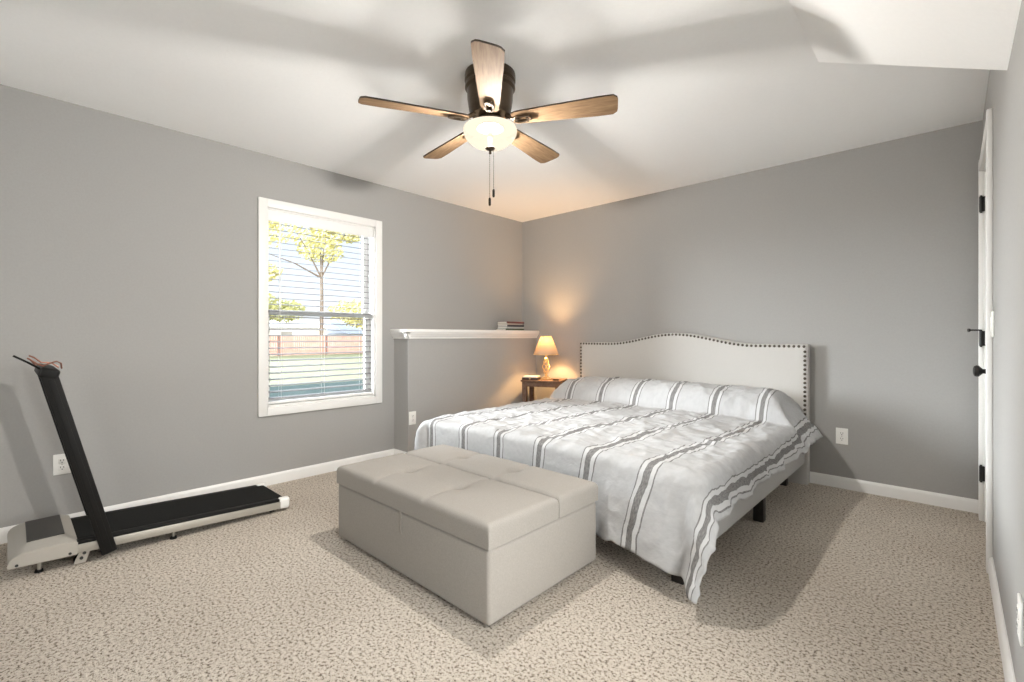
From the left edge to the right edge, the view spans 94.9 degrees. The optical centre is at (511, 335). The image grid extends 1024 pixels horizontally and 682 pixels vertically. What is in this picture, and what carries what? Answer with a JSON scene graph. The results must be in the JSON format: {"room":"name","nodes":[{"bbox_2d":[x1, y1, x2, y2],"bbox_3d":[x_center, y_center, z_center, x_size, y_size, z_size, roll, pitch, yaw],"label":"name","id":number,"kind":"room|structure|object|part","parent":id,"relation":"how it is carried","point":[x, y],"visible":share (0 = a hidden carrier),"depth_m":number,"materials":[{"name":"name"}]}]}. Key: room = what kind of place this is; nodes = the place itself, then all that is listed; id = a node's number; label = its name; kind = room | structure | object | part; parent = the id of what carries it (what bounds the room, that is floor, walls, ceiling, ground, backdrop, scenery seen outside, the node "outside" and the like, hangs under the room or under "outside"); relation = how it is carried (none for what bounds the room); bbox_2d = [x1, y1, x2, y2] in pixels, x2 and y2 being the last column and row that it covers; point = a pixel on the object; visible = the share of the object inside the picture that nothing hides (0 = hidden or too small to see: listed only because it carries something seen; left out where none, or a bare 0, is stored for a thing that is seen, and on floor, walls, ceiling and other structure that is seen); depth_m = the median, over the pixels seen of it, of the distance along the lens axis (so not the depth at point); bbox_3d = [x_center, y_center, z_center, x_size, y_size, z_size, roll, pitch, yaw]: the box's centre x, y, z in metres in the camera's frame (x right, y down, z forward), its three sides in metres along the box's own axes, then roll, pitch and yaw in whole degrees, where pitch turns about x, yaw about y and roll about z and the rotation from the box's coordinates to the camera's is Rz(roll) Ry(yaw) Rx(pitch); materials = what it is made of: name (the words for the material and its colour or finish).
{"room":"bedroom","nodes":[
{"label":"bedroom","id":0,"kind":"room"},
{"bbox_2d":[0,84,521,527],"bbox_3d":[-1.853,-0.118,3.529,0.150,2.440,5.920,0,0,43],"label":"wall","id":1,"kind":"structure","parent":0,"point":[129,247],"depth_m":3.01,"materials":[{"name":"paint"}]},
{"bbox_2d":[53,454,70,475],"bbox_3d":[-2.552,0.727,2.666,0.009,0.116,0.073,0,0,43],"label":"wall outlet","id":2,"kind":"object","parent":1,"relation":"attached to","point":[60,464],"visible":0.94,"depth_m":2.66,"materials":[{"name":"white plastic"}]},
{"bbox_2d":[58,458,65,463],"bbox_3d":[-2.551,0.708,2.665,0.004,0.029,0.033,0,0,43],"label":"receptacle","id":3,"kind":"object","parent":2,"relation":"attached to","point":[60,460],"depth_m":2.66,"materials":[{"name":"white plastic"}]},
{"bbox_2d":[58,465,65,470],"bbox_3d":[-2.551,0.747,2.665,0.004,0.029,0.033,0,0,43],"label":"receptacle","id":4,"kind":"object","parent":2,"relation":"attached to","point":[60,467],"depth_m":2.66,"materials":[{"name":"white plastic"}]},
{"bbox_2d":[0,449,405,543],"bbox_3d":[-1.714,1.061,3.400,0.230,0.082,5.620,0,0,43],"label":"baseboard","id":5,"kind":"structure","parent":1,"relation":"attached to","point":[312,470],"depth_m":3.41,"materials":[{"name":"white paint"}]},
{"bbox_2d":[258,197,381,416],"bbox_3d":[-1.552,-0.211,3.837,0.169,1.601,1.014,0,0,43],"label":"window","id":6,"kind":"structure","parent":1,"relation":"in","point":[375,249],"depth_m":3.79,"materials":[{"name":"white paint"}]},
{"bbox_3d":[-1.599,-0.549,3.881,0.030,0.777,0.866,0,0,43],"label":"sash","id":7,"kind":"part","parent":6,"relation":"part of","materials":[{"name":"white plastic"}]},
{"bbox_3d":[-1.575,0.156,3.858,0.030,0.714,0.866,0,0,43],"label":"sash","id":8,"kind":"part","parent":6,"relation":"part of","materials":[{"name":"white plastic"}]},
{"bbox_2d":[269,210,372,403],"bbox_3d":[-1.530,-0.215,3.816,0.075,1.449,0.862,0,0,43],"label":"window blind","id":9,"kind":"object","parent":6,"relation":"attached to","point":[276,216],"visible":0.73,"depth_m":3.80,"materials":[{"name":"white plastic"}]},
{"bbox_3d":[-1.538,0.500,3.823,0.052,0.018,0.854,0,0,43],"label":"rail","id":10,"kind":"part","parent":9,"relation":"part of","materials":[{"name":"white plastic"}]},
{"bbox_3d":[-1.538,-0.198,3.823,0.052,1.377,0.002,0,0,43],"label":"ladder cord","id":11,"kind":"part","parent":9,"relation":"part of","materials":[{"name":"white fabric"}]},
{"bbox_2d":[390,329,538,338],"bbox_3d":[-0.393,-0.018,4.788,0.261,0.085,1.786,0,0,43],"label":"trim","id":12,"kind":"structure","parent":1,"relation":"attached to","point":[396,333],"depth_m":4.47,"materials":[{"name":"white paint"}]},
{"bbox_2d":[496,328,523,329],"bbox_3d":[-0.021,-0.071,5.195,0.275,0.020,0.160,0,0,-44],"label":"book","id":13,"kind":"object","parent":12,"relation":"on","point":[503,328],"visible":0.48,"depth_m":5.10,"materials":[{"name":"grey paper"}]},
{"bbox_2d":[497,327,523,328],"bbox_3d":[-0.013,-0.090,5.198,0.150,0.019,0.268,0,0,44],"label":"book","id":14,"kind":"object","parent":13,"relation":"on","point":[498,327],"visible":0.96,"depth_m":5.13,"materials":[{"name":"grey paper"}]},
{"bbox_2d":[498,325,523,326],"bbox_3d":[-0.013,-0.111,5.193,0.150,0.021,0.272,0,0,42],"label":"book","id":15,"kind":"object","parent":14,"relation":"on","point":[498,325],"visible":0.96,"depth_m":5.12,"materials":[{"name":"grey paper"}]},
{"bbox_2d":[497,323,522,324],"bbox_3d":[-0.021,-0.129,5.195,0.145,0.016,0.262,0,0,40],"label":"book","id":16,"kind":"object","parent":15,"relation":"on","point":[497,323],"visible":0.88,"depth_m":5.11,"materials":[{"name":"beige paper"}]},
{"bbox_2d":[498,321,523,323],"bbox_3d":[-0.013,-0.147,5.198,0.270,0.020,0.150,0,0,-45],"label":"book","id":17,"kind":"object","parent":16,"relation":"on","point":[503,321],"visible":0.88,"depth_m":5.13,"materials":[{"name":"red paper"}]},
{"bbox_2d":[0,0,989,221],"bbox_3d":[-0.401,-1.413,2.170,4.128,0.150,5.920,0,0,43],"label":"ceiling","id":18,"kind":"structure","parent":0,"point":[706,90],"depth_m":2.50,"materials":[{"name":"paint"}]},
{"bbox_2d":[358,39,617,205],"bbox_3d":[-0.109,-1.002,2.442,1.227,0.673,1.225,0,0,43],"label":"ceiling fan","id":19,"kind":"object","parent":18,"relation":"hanging from","point":[490,82],"visible":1,"depth_m":2.31,"materials":[{"name":"brown wood"}]},
{"bbox_3d":[-0.469,-1.102,2.278,0.524,0.008,0.132,0,12,-20],"label":"blade","id":20,"kind":"part","parent":19,"relation":"part of","materials":[{"name":"brown wood"}]},
{"bbox_3d":[-0.345,-1.102,2.707,0.132,0.008,0.524,-15,9,-37],"label":"blade","id":21,"kind":"part","parent":19,"relation":"part of","materials":[{"name":"brown wood"}]},
{"bbox_3d":[-0.099,-1.102,2.028,0.132,0.008,0.524,12,0,-2],"label":"blade","id":22,"kind":"part","parent":19,"relation":"part of","materials":[{"name":"brown wood"}]},
{"bbox_3d":[-0.112,-1.011,2.407,0.276,0.098,0.276,0,0,43],"label":"lamp shade","id":23,"kind":"part","parent":19,"relation":"part of","materials":[{"name":"white glass"}]},
{"bbox_3d":[-0.112,-1.064,2.407,0.268,0.001,0.268,0,0,43],"label":"glass lid","id":24,"kind":"part","parent":19,"relation":"part of","materials":[{"name":"white glass"}]},
{"bbox_3d":[-0.094,-0.856,2.409,0.003,0.205,0.004,0,0,-32],"label":"pull chain","id":25,"kind":"part","parent":19,"relation":"part of","materials":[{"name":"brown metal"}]},
{"bbox_3d":[0.101,-1.102,2.722,0.132,0.008,0.524,-14,-8,33],"label":"blade","id":26,"kind":"part","parent":19,"relation":"part of","materials":[{"name":"brown wood"}]},
{"bbox_3d":[0.253,-1.102,2.302,0.524,0.008,0.132,0,-12,16],"label":"blade","id":27,"kind":"part","parent":19,"relation":"part of","materials":[{"name":"brown wood"}]},
{"bbox_2d":[0,471,1004,681],"bbox_3d":[-0.401,1.162,2.170,4.128,0.120,5.920,0,0,43],"label":"floor","id":28,"kind":"structure","parent":0,"point":[835,584],"depth_m":1.85,"materials":[{"name":"carpet"}]},
{"bbox_2d":[7,355,289,573],"bbox_3d":[-1.999,0.597,2.698,0.534,1.022,1.226,0,0,43],"label":"treadmill","id":29,"kind":"object","parent":28,"relation":"on","point":[37,541],"visible":1,"depth_m":2.36,"materials":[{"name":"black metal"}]},
{"bbox_3d":[-2.219,0.122,2.151,0.009,0.072,0.095,0,0,30],"label":"clip arm","id":30,"kind":"part","parent":29,"relation":"part of","materials":[{"name":"black plastic"}]},
{"bbox_2d":[7,515,77,569],"bbox_3d":[-2.346,1.002,2.343,0.511,0.096,0.234,0,0,43],"label":"hood","id":31,"kind":"object","parent":29,"relation":"attached to","point":[37,541],"depth_m":2.24,"materials":[{"name":"white plastic"}]},
{"bbox_3d":[-1.819,1.041,2.570,0.030,0.043,1.145,0,-2,43],"label":"rail","id":32,"kind":"part","parent":29,"relation":"part of","materials":[{"name":"silver metal"}]},
{"bbox_2d":[394,338,535,451],"bbox_3d":[-0.394,0.552,4.821,0.215,1.100,1.740,0,0,43],"label":"half wall","id":33,"kind":"structure","parent":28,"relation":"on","point":[433,378],"depth_m":4.48,"materials":[{"name":"paint"}]},
{"bbox_2d":[409,411,415,424],"bbox_3d":[-0.876,0.723,4.142,0.009,0.116,0.073,0,0,43],"label":"wall outlet","id":34,"kind":"object","parent":33,"relation":"attached to","point":[412,415],"visible":1,"depth_m":4.14,"materials":[{"name":"white plastic"}]},
{"bbox_2d":[337,444,597,625],"bbox_3d":[-0.267,0.894,2.411,1.186,0.415,0.736,0,0,43],"label":"storage bench","id":35,"kind":"object","parent":28,"relation":"on","point":[487,535],"visible":1,"depth_m":2.07,"materials":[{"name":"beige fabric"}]},
{"bbox_3d":[-0.374,0.741,2.298,1.186,0.109,0.424,0,0,43],"label":"lid","id":36,"kind":"part","parent":35,"relation":"part of","materials":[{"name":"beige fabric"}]},
{"bbox_3d":[-0.120,0.741,2.568,1.186,0.109,0.306,0,0,43],"label":"lid","id":37,"kind":"part","parent":35,"relation":"part of","materials":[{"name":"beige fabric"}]},
{"bbox_2d":[521,378,566,401],"bbox_3d":[0.342,0.779,4.965,0.424,0.645,0.324,0,0,19],"label":"nightstand","id":38,"kind":"object","parent":28,"relation":"on","point":[531,384],"visible":0.32,"depth_m":4.86,"materials":[{"name":"brown wood"}]},
{"bbox_3d":[0.133,0.788,4.903,0.046,0.627,0.046,0,0,19],"label":"leg","id":39,"kind":"part","parent":38,"relation":"part of","materials":[{"name":"brown wood"}]},
{"bbox_3d":[0.217,0.788,5.143,0.046,0.627,0.046,0,0,19],"label":"leg","id":40,"kind":"part","parent":38,"relation":"part of","materials":[{"name":"brown wood"}]},
{"bbox_2d":[522,377,541,379],"bbox_3d":[0.208,0.445,4.938,0.170,0.024,0.153,0,0,19],"label":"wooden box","id":41,"kind":"object","parent":38,"relation":"on","point":[538,378],"visible":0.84,"depth_m":4.87,"materials":[{"name":"brown wood"}]},
{"bbox_2d":[523,375,539,377],"bbox_3d":[0.206,0.426,4.940,0.154,0.013,0.130,0,0,19],"label":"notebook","id":42,"kind":"object","parent":41,"relation":"on","point":[526,376],"visible":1,"depth_m":4.88,"materials":[{"name":"beige paper"}]},
{"bbox_2d":[533,336,558,379],"bbox_3d":[0.358,0.228,4.944,0.274,0.458,0.274,0,0,19],"label":"table lamp","id":43,"kind":"object","parent":38,"relation":"on","point":[546,346],"visible":1,"depth_m":4.88,"materials":[{"name":"gold metal"}]},
{"bbox_3d":[0.358,0.322,4.944,0.074,0.170,0.073,0,0,-43],"label":"stem","id":44,"kind":"part","parent":43,"relation":"part of","materials":[{"name":"gold metal"}]},
{"bbox_3d":[0.358,0.099,4.944,0.268,0.193,0.268,0,0,19],"label":"lamp shade","id":45,"kind":"part","parent":43,"relation":"part of","materials":[{"name":"fabric"}]},
{"bbox_2d":[580,333,809,584],"bbox_3d":[0.784,0.537,3.464,2.030,1.130,2.090,0,0,43],"label":"bed","id":46,"kind":"object","parent":28,"relation":"on","point":[688,357],"visible":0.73,"depth_m":3.87,"materials":[{"name":"beige fabric"}]},
{"bbox_2d":[414,376,822,603],"bbox_3d":[0.676,0.731,3.344,2.242,0.722,2.204,0,0,43],"label":"comforter","id":47,"kind":"object","parent":46,"relation":"on","point":[668,461],"visible":0.94,"depth_m":2.64,"materials":[{"name":"fabric"}]},
{"bbox_3d":[0.754,1.020,2.115,0.056,0.165,0.056,0,0,43],"label":"leg","id":48,"kind":"part","parent":46,"relation":"part of","materials":[{"name":"black wood"}]},
{"bbox_3d":[1.469,0.537,4.196,2.030,1.130,0.085,0,0,43],"label":"headboard","id":49,"kind":"part","parent":46,"relation":"part of","materials":[{"name":"beige fabric"}]},
{"bbox_3d":[1.478,1.020,2.808,0.056,0.165,0.056,0,0,43],"label":"leg","id":50,"kind":"part","parent":46,"relation":"part of","materials":[{"name":"black wood"}]},
{"bbox_3d":[1.483,0.837,2.773,0.035,0.220,1.975,0,0,43],"label":"rail","id":51,"kind":"part","parent":46,"relation":"part of","materials":[{"name":"grey fabric"}]},
{"bbox_3d":[2.011,1.020,3.487,0.056,0.165,0.056,0,0,43],"label":"leg","id":52,"kind":"part","parent":46,"relation":"part of","materials":[{"name":"black wood"}]},
{"bbox_2d":[522,120,981,499],"bbox_3d":[1.570,-0.118,4.276,3.828,2.440,0.150,0,0,43],"label":"wall","id":53,"kind":"structure","parent":0,"point":[866,257],"depth_m":3.46,"materials":[{"name":"paint"}]},
{"bbox_2d":[836,428,847,444],"bbox_3d":[2.388,0.725,3.402,0.073,0.116,0.009,0,0,43],"label":"wall outlet","id":54,"kind":"object","parent":53,"relation":"attached to","point":[841,433],"visible":1,"depth_m":3.40,"materials":[{"name":"white plastic"}]},
{"bbox_2d":[810,471,977,513],"bbox_3d":[1.598,1.061,4.137,3.598,0.082,0.015,0,0,43],"label":"baseboard","id":55,"kind":"structure","parent":53,"relation":"attached to","point":[914,495],"depth_m":3.18,"materials":[{"name":"white paint"}]},
{"bbox_2d":[789,0,1021,69],"bbox_3d":[0.287,-1.124,0.553,0.613,0.428,4.200,0,0,43],"label":"ceiling","id":56,"kind":"structure","parent":0,"point":[966,34],"depth_m":1.68,"materials":[{"name":"paint"}]},
{"bbox_2d":[982,0,1023,681],"bbox_3d":[1.051,-0.118,0.811,0.150,2.440,5.920,0,0,43],"label":"wall","id":57,"kind":"structure","parent":0,"point":[1005,88],"depth_m":1.54,"materials":[{"name":"paint"}]},
{"bbox_2d":[967,172,985,520],"bbox_3d":[2.527,0.063,2.520,0.112,2.062,0.773,0,0,43],"label":"door","id":58,"kind":"structure","parent":57,"relation":"in","point":[977,370],"depth_m":2.77,"materials":[{"name":"white paint"}]},
{"bbox_3d":[2.294,0.172,2.291,0.070,0.066,0.066,0,0,43],"label":"knob","id":59,"kind":"part","parent":58,"relation":"part of","materials":[{"name":"black metal"}]},
{"bbox_3d":[2.549,0.063,2.490,0.040,2.062,0.760,0,0,43],"label":"panel","id":60,"kind":"part","parent":58,"relation":"part of","materials":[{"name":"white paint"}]},
{"bbox_2d":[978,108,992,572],"bbox_3d":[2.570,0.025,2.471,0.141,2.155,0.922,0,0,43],"label":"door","id":61,"kind":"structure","parent":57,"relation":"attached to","point":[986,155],"depth_m":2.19,"materials":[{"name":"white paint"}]},
{"bbox_2d":[990,311,993,336],"bbox_3d":[2.175,-0.053,2.128,0.010,0.116,0.072,0,0,43],"label":"light switch","id":62,"kind":"object","parent":57,"relation":"attached to","point":[992,312],"visible":1,"depth_m":2.10,"materials":[{"name":"white plastic"}]},
{"bbox_2d":[988,557,1015,681],"bbox_3d":[0.985,1.061,0.862,0.015,0.082,5.605,0,0,43],"label":"baseboard","id":63,"kind":"structure","parent":57,"relation":"attached to","point":[1008,670],"depth_m":1.67,"materials":[{"name":"white paint"}]},
{"bbox_2d":[1017,593,1022,646],"bbox_3d":[1.375,0.767,1.274,0.009,0.116,0.073,0,0,43],"label":"wall outlet","id":64,"kind":"object","parent":57,"relation":"attached to","point":[1019,599],"visible":1,"depth_m":1.26,"materials":[{"name":"white plastic"}]},
{"label":"outside","id":65,"kind":"structure","parent":0,"visible":0},
{"bbox_2d":[270,350,362,386],"bbox_3d":[-31.301,1.752,49.851,106.160,0.300,150.000,0,0,43],"label":"ground","id":66,"kind":"structure","parent":65,"point":[298,362],"depth_m":23.90,"materials":[{"name":"white concrete"}]},
{"bbox_2d":[269,293,308,322],"bbox_3d":[-23.745,-1.375,43.450,4.669,5.978,9.398,0,0,43],"label":"tree","id":67,"kind":"object","parent":66,"relation":"on","point":[272,307],"visible":0.24,"depth_m":44.71,"materials":[{"name":"green plant"}]},
{"bbox_2d":[270,320,329,351],"bbox_3d":[-25.933,-0.048,48.386,6.800,3.300,11.800,0,0,43],"label":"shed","id":68,"kind":"object","parent":66,"relation":"on","point":[272,326],"visible":0.28,"depth_m":48.42,"materials":[{"name":"white"}]},
{"bbox_3d":[-22.734,0.577,47.378,0.050,2.050,1.100,0,0,43],"label":"door","id":69,"kind":"part","parent":68,"relation":"part of","materials":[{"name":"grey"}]},
{"bbox_2d":[269,221,360,334],"bbox_3d":[-18.514,-5.604,41.573,6.024,14.417,18.109,0,0,43],"label":"tree","id":70,"kind":"object","parent":66,"relation":"on","point":[354,239],"visible":0.2,"depth_m":42.11,"materials":[{"name":"green plant"}]},
{"bbox_2d":[270,380,362,396],"bbox_3d":[-0.335,1.595,14.011,11.360,0.015,100.000,0,0,43],"label":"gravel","id":71,"kind":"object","parent":66,"relation":"on","point":[277,394],"depth_m":14.21,"materials":[{"name":"grey gravel"}]},
{"bbox_2d":[270,336,362,355],"bbox_3d":[-12.726,0.752,43.420,0.190,1.700,26.000,0,0,43],"label":"fence","id":72,"kind":"object","parent":66,"relation":"on","point":[272,338],"visible":0.17,"depth_m":39.30,"materials":[{"name":"brown wood"}]},
{"bbox_3d":[-18.469,0.752,37.221,0.100,1.700,0.100,0,0,43],"label":"post","id":73,"kind":"part","parent":72,"relation":"part of","materials":[{"name":"brown"}]},
{"bbox_2d":[326,322,362,348],"bbox_3d":[-16.091,0.002,58.899,9.000,3.200,14.200,0,0,43],"label":"house","id":74,"kind":"structure","parent":66,"relation":"on","point":[348,327],"depth_m":52.97,"materials":[{"name":"grey"}]},
{"bbox_2d":[327,299,362,328],"bbox_3d":[-13.702,-1.269,49.773,5.222,5.768,11.813,0,0,43],"label":"tree","id":75,"kind":"object","parent":66,"relation":"on","point":[349,310],"visible":0.14,"depth_m":46.69,"materials":[{"name":"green plant"}]}
]}

